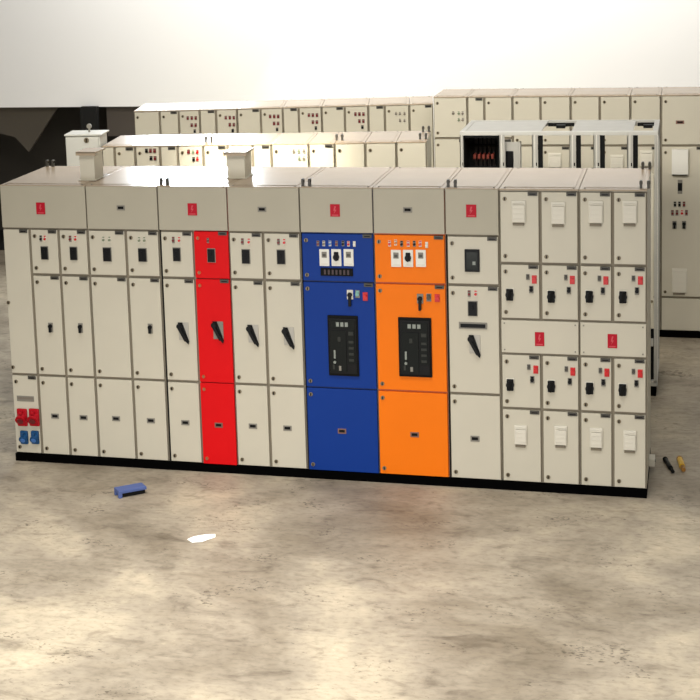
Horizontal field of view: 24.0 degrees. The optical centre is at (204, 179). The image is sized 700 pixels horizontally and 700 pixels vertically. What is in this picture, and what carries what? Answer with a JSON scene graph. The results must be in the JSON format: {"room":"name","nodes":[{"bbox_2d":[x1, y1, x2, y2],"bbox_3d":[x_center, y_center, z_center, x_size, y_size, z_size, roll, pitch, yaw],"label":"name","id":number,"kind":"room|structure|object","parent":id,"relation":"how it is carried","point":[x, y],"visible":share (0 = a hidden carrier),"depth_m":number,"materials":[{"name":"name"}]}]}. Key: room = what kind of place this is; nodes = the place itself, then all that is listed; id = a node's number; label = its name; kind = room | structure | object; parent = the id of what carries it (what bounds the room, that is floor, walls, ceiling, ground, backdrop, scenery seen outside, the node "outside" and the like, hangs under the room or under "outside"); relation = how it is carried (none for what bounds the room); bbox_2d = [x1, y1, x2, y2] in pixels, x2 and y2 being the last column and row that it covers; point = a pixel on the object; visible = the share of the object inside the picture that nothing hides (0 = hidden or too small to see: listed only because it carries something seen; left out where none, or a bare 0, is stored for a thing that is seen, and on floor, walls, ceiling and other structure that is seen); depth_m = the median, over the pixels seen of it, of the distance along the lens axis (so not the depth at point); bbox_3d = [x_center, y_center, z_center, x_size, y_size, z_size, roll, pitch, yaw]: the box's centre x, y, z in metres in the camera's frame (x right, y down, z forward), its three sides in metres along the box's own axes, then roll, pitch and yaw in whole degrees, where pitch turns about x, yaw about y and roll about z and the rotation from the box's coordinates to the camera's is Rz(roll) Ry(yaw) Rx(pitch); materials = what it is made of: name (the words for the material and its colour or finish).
{"room":"electrical room","nodes":[
{"label":"electrical room","id":0,"kind":"room"},
{"bbox_2d":[0,107,118,249],"bbox_3d":[-2.882,-0.382,22.894,6.162,2.682,1.500,0,9,17],"label":"wall","id":1,"kind":"structure","parent":0,"point":[16,161],"depth_m":23.39,"materials":[{"name":"paint"}]},
{"bbox_2d":[0,107,58,151],"bbox_3d":[-2.642,-0.749,22.045,1.660,0.755,0.050,0,9,17],"label":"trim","id":2,"kind":"structure","parent":1,"relation":"attached to","point":[26,124],"depth_m":21.96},
{"bbox_2d":[106,107,138,135],"bbox_3d":[-0.937,-0.834,21.516,0.740,0.525,0.050,0,9,17],"label":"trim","id":3,"kind":"structure","parent":1,"relation":"attached to","point":[120,120],"depth_m":21.55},
{"bbox_2d":[0,250,699,699],"bbox_3d":[-0.469,2.858,10.073,18.400,0.100,22.400,0,9,17],"label":"floor","id":4,"kind":"structure","parent":0,"point":[303,588],"depth_m":10.70,"materials":[{"name":"concrete"}]},
{"bbox_2d":[0,160,125,464],"bbox_3d":[-1.121,1.077,13.614,0.734,2.360,1.074,0,9,17],"label":"tall cabinet","id":5,"kind":"object","parent":4,"relation":"on","point":[45,222],"visible":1,"depth_m":13.18,"materials":[{"name":"beige metal"}]},
{"bbox_2d":[15,408,27,425],"bbox_3d":[-1.502,1.951,13.355,0.092,0.148,0.087,0,9,17],"label":"power socket","id":6,"kind":"object","parent":5,"relation":"attached to","point":[21,414],"depth_m":13.35,"materials":[{"name":"red plastic"}]},
{"bbox_2d":[19,430,28,443],"bbox_3d":[-1.487,2.118,13.383,0.070,0.114,0.062,0,9,17],"label":"power socket","id":7,"kind":"object","parent":5,"relation":"attached to","point":[23,434],"depth_m":13.38,"materials":[{"name":"blue plastic"}]},
{"bbox_2d":[27,408,39,425],"bbox_3d":[-1.400,1.946,13.324,0.092,0.148,0.087,0,9,17],"label":"power socket","id":8,"kind":"object","parent":5,"relation":"attached to","point":[33,414],"depth_m":13.32,"materials":[{"name":"red plastic"}]},
{"bbox_2d":[30,430,38,443],"bbox_3d":[-1.395,2.114,13.355,0.070,0.114,0.062,0,9,17],"label":"power socket","id":9,"kind":"object","parent":5,"relation":"attached to","point":[34,434],"depth_m":13.35,"materials":[{"name":"blue plastic"}]},
{"bbox_2d":[76,148,105,180],"bbox_3d":[-0.917,-0.123,13.200,0.169,0.235,0.240,0,9,17],"label":"hood","id":10,"kind":"object","parent":5,"relation":"on","point":[91,159],"visible":1,"depth_m":13.11,"materials":[{"name":"beige metal"}]},
{"bbox_2d":[64,124,108,165],"bbox_3d":[-1.060,0.711,15.485,0.358,2.494,0.310,-1,9,11],"label":"tall cabinet","id":11,"kind":"object","parent":4,"relation":"on","point":[76,140],"visible":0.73,"depth_m":15.20,"materials":[{"name":"beige metal"}]},
{"bbox_2d":[102,135,151,166],"bbox_3d":[-0.689,0.764,15.652,0.319,2.305,0.752,-1,9,11],"label":"tall cabinet","id":12,"kind":"object","parent":4,"relation":"on","point":[121,151],"visible":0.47,"depth_m":15.15,"materials":[{"name":"beige metal"}]},
{"bbox_2d":[114,483,146,498],"bbox_3d":[-0.572,2.389,12.550,0.229,0.060,0.110,-6,10,-22],"label":"scrap","id":13,"kind":"object","parent":4,"relation":"on","point":[137,488],"visible":1,"depth_m":12.52,"materials":[{"name":"blue plastic"}]},
{"bbox_2d":[86,166,192,469],"bbox_3d":[-0.476,1.105,13.447,0.597,2.305,1.030,0,9,17],"label":"tall cabinet","id":14,"kind":"object","parent":4,"relation":"on","point":[123,212],"visible":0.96,"depth_m":12.99,"materials":[{"name":"beige metal"}]},
{"bbox_2d":[134,103,168,134],"bbox_3d":[-0.547,0.326,18.384,0.288,2.305,0.732,-1,9,8],"label":"tall cabinet","id":15,"kind":"object","parent":4,"relation":"on","point":[147,116],"visible":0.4,"depth_m":17.89,"materials":[{"name":"beige metal"}]},
{"bbox_2d":[135,134,192,165],"bbox_3d":[-0.336,0.761,15.582,0.402,2.305,0.755,-1,9,11],"label":"tall cabinet","id":16,"kind":"object","parent":4,"relation":"on","point":[156,150],"visible":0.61,"depth_m":15.08,"materials":[{"name":"beige metal"}]},
{"bbox_2d":[160,102,207,134],"bbox_3d":[-0.186,0.319,18.333,0.441,2.305,0.735,-1,9,8],"label":"tall cabinet","id":17,"kind":"object","parent":4,"relation":"on","point":[175,118],"visible":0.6,"depth_m":17.84,"materials":[{"name":"beige metal"}]},
{"bbox_2d":[178,134,216,166],"bbox_3d":[-0.021,0.758,15.521,0.239,2.305,0.755,-1,9,11],"label":"tall cabinet","id":18,"kind":"object","parent":4,"relation":"on","point":[191,150],"visible":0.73,"depth_m":15.01,"materials":[{"name":"beige metal"}]},
{"bbox_2d":[187,534,214,542],"bbox_3d":[-0.015,2.542,11.588,0.213,0.011,0.124,-5,9,-16],"label":"paper scrap","id":19,"kind":"object","parent":4,"relation":"on","point":[200,538],"visible":1,"depth_m":11.58,"materials":[{"name":"white paper"}]},
{"bbox_2d":[157,166,258,473],"bbox_3d":[0.078,1.082,13.273,0.564,2.360,1.036,0,9,17],"label":"tall cabinet","id":20,"kind":"object","parent":4,"relation":"on","point":[193,204],"visible":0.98,"depth_m":12.82,"materials":[{"name":"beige metal"}]},
{"bbox_2d":[223,147,253,178],"bbox_3d":[0.274,-0.130,12.997,0.189,0.215,0.250,0,9,17],"label":"hood","id":21,"kind":"object","parent":20,"relation":"on","point":[239,166],"visible":1,"depth_m":12.90,"materials":[{"name":"beige metal"}]},
{"bbox_2d":[203,133,239,166],"bbox_3d":[0.204,0.728,15.474,0.235,2.360,0.752,-1,9,11],"label":"tall cabinet","id":22,"kind":"object","parent":4,"relation":"on","point":[214,148],"visible":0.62,"depth_m":14.97,"materials":[{"name":"beige metal"}]},
{"bbox_2d":[200,101,243,133],"bbox_3d":[0.235,0.310,18.276,0.409,2.305,0.735,-1,9,8],"label":"tall cabinet","id":23,"kind":"object","parent":4,"relation":"on","point":[215,117],"visible":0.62,"depth_m":17.78,"materials":[{"name":"beige metal"}]},
{"bbox_2d":[228,133,281,166],"bbox_3d":[0.519,0.752,15.417,0.405,2.305,0.752,-1,9,11],"label":"tall cabinet","id":24,"kind":"object","parent":4,"relation":"on","point":[261,155],"visible":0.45,"depth_m":14.92,"materials":[{"name":"beige metal"}]},
{"bbox_2d":[237,100,287,133],"bbox_3d":[0.684,0.302,18.215,0.498,2.305,0.735,-1,9,8],"label":"tall cabinet","id":25,"kind":"object","parent":4,"relation":"on","point":[266,116],"visible":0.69,"depth_m":17.73,"materials":[{"name":"beige metal"}]},
{"bbox_2d":[227,167,326,477],"bbox_3d":[0.623,1.113,13.114,0.571,2.305,1.036,0,9,17],"label":"tall cabinet","id":26,"kind":"object","parent":4,"relation":"on","point":[264,207],"visible":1,"depth_m":12.66,"materials":[{"name":"beige metal"}]},
{"bbox_2d":[272,132,317,166],"bbox_3d":[0.884,0.748,15.344,0.341,2.305,0.755,-1,9,11],"label":"tall cabinet","id":27,"kind":"object","parent":4,"relation":"on","point":[289,149],"visible":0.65,"depth_m":14.84,"materials":[{"name":"beige metal"}]},
{"bbox_2d":[283,99,324,132],"bbox_3d":[1.140,0.292,18.154,0.422,2.305,0.735,-1,9,8],"label":"tall cabinet","id":28,"kind":"object","parent":4,"relation":"on","point":[304,115],"visible":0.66,"depth_m":17.66,"materials":[{"name":"beige metal"}]},
{"bbox_2d":[309,132,342,166],"bbox_3d":[1.168,0.745,15.290,0.236,2.305,0.752,-1,9,11],"label":"tall cabinet","id":29,"kind":"object","parent":4,"relation":"on","point":[322,146],"visible":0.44,"depth_m":14.78,"materials":[{"name":"beige metal"}]},
{"bbox_2d":[322,98,369,131],"bbox_3d":[1.596,0.283,18.092,0.500,2.305,0.735,-1,9,8],"label":"tall cabinet","id":30,"kind":"object","parent":4,"relation":"on","point":[342,114],"visible":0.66,"depth_m":17.60,"materials":[{"name":"beige metal"}]},
{"bbox_2d":[299,167,394,481],"bbox_3d":[1.165,1.089,12.943,0.565,2.360,1.043,0,9,17],"label":"tall cabinet","id":31,"kind":"object","parent":4,"relation":"on","point":[337,208],"visible":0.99,"depth_m":12.49,"materials":[{"name":"blue metal"}]},
{"bbox_2d":[347,290,352,306],"bbox_3d":[1.099,0.902,12.407,0.048,0.124,0.036,0,9,17],"label":"toggle switch","id":32,"kind":"object","parent":31,"relation":"attached to","point":[349,292],"depth_m":12.40,"materials":[{"name":"grey plastic"}]},
{"bbox_2d":[335,131,371,166],"bbox_3d":[1.415,0.715,15.238,0.282,2.360,0.752,-1,9,11],"label":"tall cabinet","id":33,"kind":"object","parent":4,"relation":"on","point":[350,147],"visible":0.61,"depth_m":14.74,"materials":[{"name":"beige metal"}]},
{"bbox_2d":[365,131,401,167],"bbox_3d":[1.690,0.740,15.189,0.278,2.305,0.752,-1,9,11],"label":"tall cabinet","id":34,"kind":"object","parent":4,"relation":"on","point":[381,146],"visible":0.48,"depth_m":14.68,"materials":[{"name":"beige metal"}]},
{"bbox_2d":[368,97,409,131],"bbox_3d":[2.060,0.274,18.029,0.437,2.305,0.735,-1,9,8],"label":"tall cabinet","id":35,"kind":"object","parent":4,"relation":"on","point":[385,113],"visible":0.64,"depth_m":17.54,"materials":[{"name":"beige metal"}]},
{"bbox_2d":[396,126,431,166],"bbox_3d":[1.959,0.710,15.132,0.272,2.360,0.752,-1,9,11],"label":"tall cabinet","id":36,"kind":"object","parent":4,"relation":"on","point":[413,147],"visible":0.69,"depth_m":14.64,"materials":[{"name":"beige metal"}]},
{"bbox_2d":[373,167,461,486],"bbox_3d":[1.695,1.120,12.788,0.540,2.305,1.043,0,9,17],"label":"tall cabinet","id":37,"kind":"object","parent":4,"relation":"on","point":[409,202],"visible":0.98,"depth_m":12.33,"materials":[{"name":"orange metal"}]},
{"bbox_2d":[417,294,422,310],"bbox_3d":[1.612,0.921,12.256,0.048,0.124,0.036,0,9,17],"label":"toggle switch","id":38,"kind":"object","parent":37,"relation":"attached to","point":[419,296],"depth_m":12.25,"materials":[{"name":"grey plastic"}]},
{"bbox_2d":[409,96,433,166],"bbox_3d":[2.403,0.267,17.984,0.255,2.305,0.732,-1,9,8],"label":"tall cabinet","id":39,"kind":"object","parent":4,"relation":"on","point":[420,107],"visible":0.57,"depth_m":17.49,"materials":[{"name":"beige metal"}]},
{"bbox_2d":[433,89,475,167],"bbox_3d":[2.651,0.305,17.201,0.348,2.455,0.735,0,9,17],"label":"tall cabinet","id":40,"kind":"object","parent":4,"relation":"on","point":[450,105],"visible":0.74,"depth_m":16.75,"materials":[{"name":"beige metal"}]},
{"bbox_2d":[445,167,512,489],"bbox_3d":[2.143,1.095,12.652,0.397,2.360,1.036,0,9,17],"label":"tall cabinet","id":41,"kind":"object","parent":4,"relation":"on","point":[472,205],"visible":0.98,"depth_m":12.20,"materials":[{"name":"beige metal"}]},
{"bbox_2d":[468,88,518,141],"bbox_3d":[3.036,0.307,17.087,0.455,2.455,0.732,0,9,17],"label":"tall cabinet","id":42,"kind":"object","parent":4,"relation":"on","point":[483,104],"visible":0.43,"depth_m":16.60,"materials":[{"name":"beige metal"}]},
{"bbox_2d":[499,168,586,493],"bbox_3d":[2.608,1.125,12.515,0.573,2.305,1.040,0,9,17],"label":"tall cabinet","id":43,"kind":"object","parent":4,"relation":"on","point":[540,245],"visible":1,"depth_m":12.06,"materials":[{"name":"beige metal"}]},
{"bbox_2d":[511,200,525,225],"bbox_3d":[2.292,0.246,11.939,0.105,0.187,0.028,0,9,17],"label":"vent","id":44,"kind":"object","parent":43,"relation":"attached to","point":[518,207],"depth_m":11.93,"materials":[{"name":"grey plastic"}]},
{"bbox_2d":[514,425,526,447],"bbox_3d":[2.358,1.920,12.206,0.095,0.172,0.028,0,9,17],"label":"vent","id":45,"kind":"object","parent":43,"relation":"attached to","point":[520,431],"depth_m":12.20,"materials":[{"name":"grey plastic"}]},
{"bbox_2d":[529,286,533,292],"bbox_3d":[2.397,0.811,12.007,0.032,0.056,0.024,0,9,17],"label":"switch","id":46,"kind":"object","parent":43,"relation":"attached to","point":[531,288],"depth_m":12.00,"materials":[{"name":"grey plastic"}]},
{"bbox_2d":[530,376,534,382],"bbox_3d":[2.426,1.486,12.113,0.032,0.056,0.024,0,9,17],"label":"switch","id":47,"kind":"object","parent":43,"relation":"attached to","point":[532,378],"depth_m":12.11,"materials":[{"name":"grey plastic"}]},
{"bbox_2d":[551,202,565,226],"bbox_3d":[2.564,0.256,11.859,0.105,0.187,0.028,0,9,17],"label":"vent","id":48,"kind":"object","parent":43,"relation":"attached to","point":[558,209],"depth_m":11.85,"materials":[{"name":"grey plastic"}]},
{"bbox_2d":[554,425,566,447],"bbox_3d":[2.639,1.911,12.119,0.095,0.172,0.028,0,9,17],"label":"vent","id":49,"kind":"object","parent":43,"relation":"attached to","point":[560,431],"depth_m":12.11,"materials":[{"name":"grey plastic"}]},
{"bbox_2d":[513,88,574,167],"bbox_3d":[3.528,0.311,16.932,0.576,2.455,0.746,0,9,17],"label":"tall cabinet","id":50,"kind":"object","parent":4,"relation":"on","point":[528,103],"visible":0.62,"depth_m":16.46,"materials":[{"name":"beige metal"}]},
{"bbox_2d":[548,153,560,167],"bbox_3d":[3.526,-0.181,16.469,0.130,0.172,0.028,0,9,17],"label":"vent","id":51,"kind":"object","parent":50,"relation":"attached to","point":[554,159],"depth_m":16.46,"materials":[{"name":"grey plastic"}]},
{"bbox_2d":[460,120,659,395],"bbox_3d":[3.258,0.683,14.926,1.709,2.370,0.803,0,9,17],"label":"cabinet frame","id":52,"kind":"object","parent":4,"relation":"on","point":[483,144],"visible":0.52,"depth_m":14.53,"materials":[{"name":"metal"}]},
{"bbox_2d":[571,87,632,168],"bbox_3d":[4.080,0.315,16.766,0.579,2.455,0.746,0,9,17],"label":"tall cabinet","id":53,"kind":"object","parent":4,"relation":"on","point":[586,103],"visible":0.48,"depth_m":16.30,"materials":[{"name":"beige metal"}]},
{"bbox_2d":[610,155,623,167],"bbox_3d":[4.108,-0.159,16.297,0.130,0.172,0.028,0,9,17],"label":"vent","id":54,"kind":"object","parent":53,"relation":"attached to","point":[616,161],"depth_m":16.28,"materials":[{"name":"grey plastic"}]},
{"bbox_2d":[579,161,655,497],"bbox_3d":[3.135,1.102,12.352,0.529,2.360,1.040,0,9,17],"label":"tall cabinet","id":55,"kind":"object","parent":4,"relation":"on","point":[617,458],"visible":1,"depth_m":11.92,"materials":[{"name":"beige metal"}]},
{"bbox_2d":[588,201,602,225],"bbox_3d":[2.818,0.247,11.781,0.105,0.187,0.028,0,9,17],"label":"vent","id":56,"kind":"object","parent":55,"relation":"attached to","point":[595,208],"depth_m":11.77,"materials":[{"name":"grey plastic"}]},
{"bbox_2d":[590,428,602,450],"bbox_3d":[2.885,1.918,12.046,0.095,0.172,0.028,0,9,17],"label":"vent","id":57,"kind":"object","parent":55,"relation":"attached to","point":[596,434],"depth_m":12.04,"materials":[{"name":"grey plastic"}]},
{"bbox_2d":[601,287,604,294],"bbox_3d":[2.888,0.812,11.859,0.032,0.056,0.024,0,9,17],"label":"switch","id":58,"kind":"object","parent":55,"relation":"attached to","point":[602,288],"depth_m":11.86,"materials":[{"name":"grey plastic"}]},
{"bbox_2d":[601,379,605,385],"bbox_3d":[2.917,1.490,11.966,0.032,0.056,0.024,0,9,17],"label":"switch","id":59,"kind":"object","parent":55,"relation":"attached to","point":[603,381],"depth_m":11.96,"materials":[{"name":"grey plastic"}]},
{"bbox_2d":[622,201,636,226],"bbox_3d":[3.046,0.245,11.712,0.105,0.187,0.028,0,9,17],"label":"vent","id":60,"kind":"object","parent":55,"relation":"attached to","point":[629,208],"depth_m":11.70,"materials":[{"name":"grey plastic"}]},
{"bbox_2d":[623,430,636,452],"bbox_3d":[3.115,1.925,11.978,0.095,0.172,0.028,0,9,17],"label":"vent","id":61,"kind":"object","parent":55,"relation":"attached to","point":[629,436],"depth_m":11.97,"materials":[{"name":"grey plastic"}]},
{"bbox_2d":[634,380,638,387],"bbox_3d":[3.142,1.489,11.898,0.032,0.056,0.024,0,9,17],"label":"switch","id":62,"kind":"object","parent":55,"relation":"attached to","point":[636,382],"depth_m":11.90,"materials":[{"name":"grey plastic"}]},
{"bbox_2d":[635,287,638,294],"bbox_3d":[3.116,0.807,11.789,0.032,0.056,0.024,0,9,17],"label":"switch","id":63,"kind":"object","parent":55,"relation":"attached to","point":[636,288],"depth_m":11.79,"materials":[{"name":"grey plastic"}]},
{"bbox_2d":[631,87,661,336],"bbox_3d":[4.498,0.318,16.641,0.292,2.455,0.746,0,9,17],"label":"tall cabinet","id":64,"kind":"object","parent":4,"relation":"on","point":[645,101],"visible":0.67,"depth_m":16.19,"materials":[{"name":"beige metal"}]},
{"bbox_2d":[640,150,652,167],"bbox_3d":[4.379,-0.198,16.209,0.130,0.182,0.028,0,9,17],"label":"vent","id":65,"kind":"object","parent":64,"relation":"attached to","point":[646,156],"depth_m":16.20,"materials":[{"name":"grey plastic"}]},
{"bbox_2d":[663,457,674,472],"bbox_3d":[3.593,2.212,12.653,0.040,0.040,0.303,-2,9,5],"label":"marker pen","id":66,"kind":"object","parent":4,"relation":"on","point":[665,459],"visible":1,"depth_m":12.63,"materials":[{"name":"black plastic"}]},
{"bbox_2d":[660,87,699,337],"bbox_3d":[4.837,0.322,16.524,0.426,2.455,0.776,0,9,17],"label":"tall cabinet","id":67,"kind":"object","parent":4,"relation":"on","point":[680,106],"visible":1,"depth_m":16.22,"materials":[{"name":"beige metal"}]},
{"bbox_2d":[672,221,676,228],"bbox_3d":[4.664,0.453,16.232,0.040,0.080,0.032,0,9,17],"label":"switch","id":68,"kind":"object","parent":67,"relation":"attached to","point":[674,223],"depth_m":16.23,"materials":[{"name":"grey plastic"}]},
{"bbox_2d":[672,268,686,294],"bbox_3d":[4.736,1.020,16.309,0.145,0.272,0.028,0,9,17],"label":"vent","id":69,"kind":"object","parent":67,"relation":"attached to","point":[679,275],"depth_m":16.30,"materials":[{"name":"grey plastic"}]},
{"bbox_2d":[672,149,687,175],"bbox_3d":[4.682,-0.171,16.106,0.155,0.260,0.058,0,9,17],"label":"vent","id":70,"kind":"object","parent":67,"relation":"attached to","point":[679,156],"depth_m":16.08,"materials":[{"name":"grey plastic"}]},
{"bbox_2d":[678,180,681,193],"bbox_3d":[4.700,0.073,16.166,0.045,0.140,0.014,0,9,17],"label":"switch","id":71,"kind":"object","parent":67,"relation":"attached to","point":[679,181],"depth_m":16.16,"materials":[{"name":"grey plastic"}]},
{"bbox_2d":[682,221,685,228],"bbox_3d":[4.751,0.452,16.206,0.040,0.080,0.032,0,9,17],"label":"switch","id":72,"kind":"object","parent":67,"relation":"attached to","point":[683,222],"depth_m":16.20,"materials":[{"name":"grey plastic"}]},
{"bbox_2d":[676,455,685,471],"bbox_3d":[3.692,2.204,12.658,0.049,0.049,0.268,-1,9,10],"label":"handle","id":73,"kind":"object","parent":4,"relation":"on","point":[679,458],"visible":1,"depth_m":12.63,"materials":[{"name":"yellow plastic"}]},
{"bbox_2d":[0,0,699,166],"bbox_3d":[2.569,-1.945,20.084,18.000,6.000,0.200,0,9,17],"label":"wall","id":74,"kind":"structure","parent":0,"point":[54,53],"depth_m":20.36,"materials":[{"name":"white paint"}]},
{"bbox_2d":[80,106,98,129],"bbox_3d":[-1.491,-0.080,21.447,0.265,1.767,0.100,0,9,17],"label":"trim","id":75,"kind":"structure","parent":74,"relation":"attached to","point":[88,114],"depth_m":21.28,"materials":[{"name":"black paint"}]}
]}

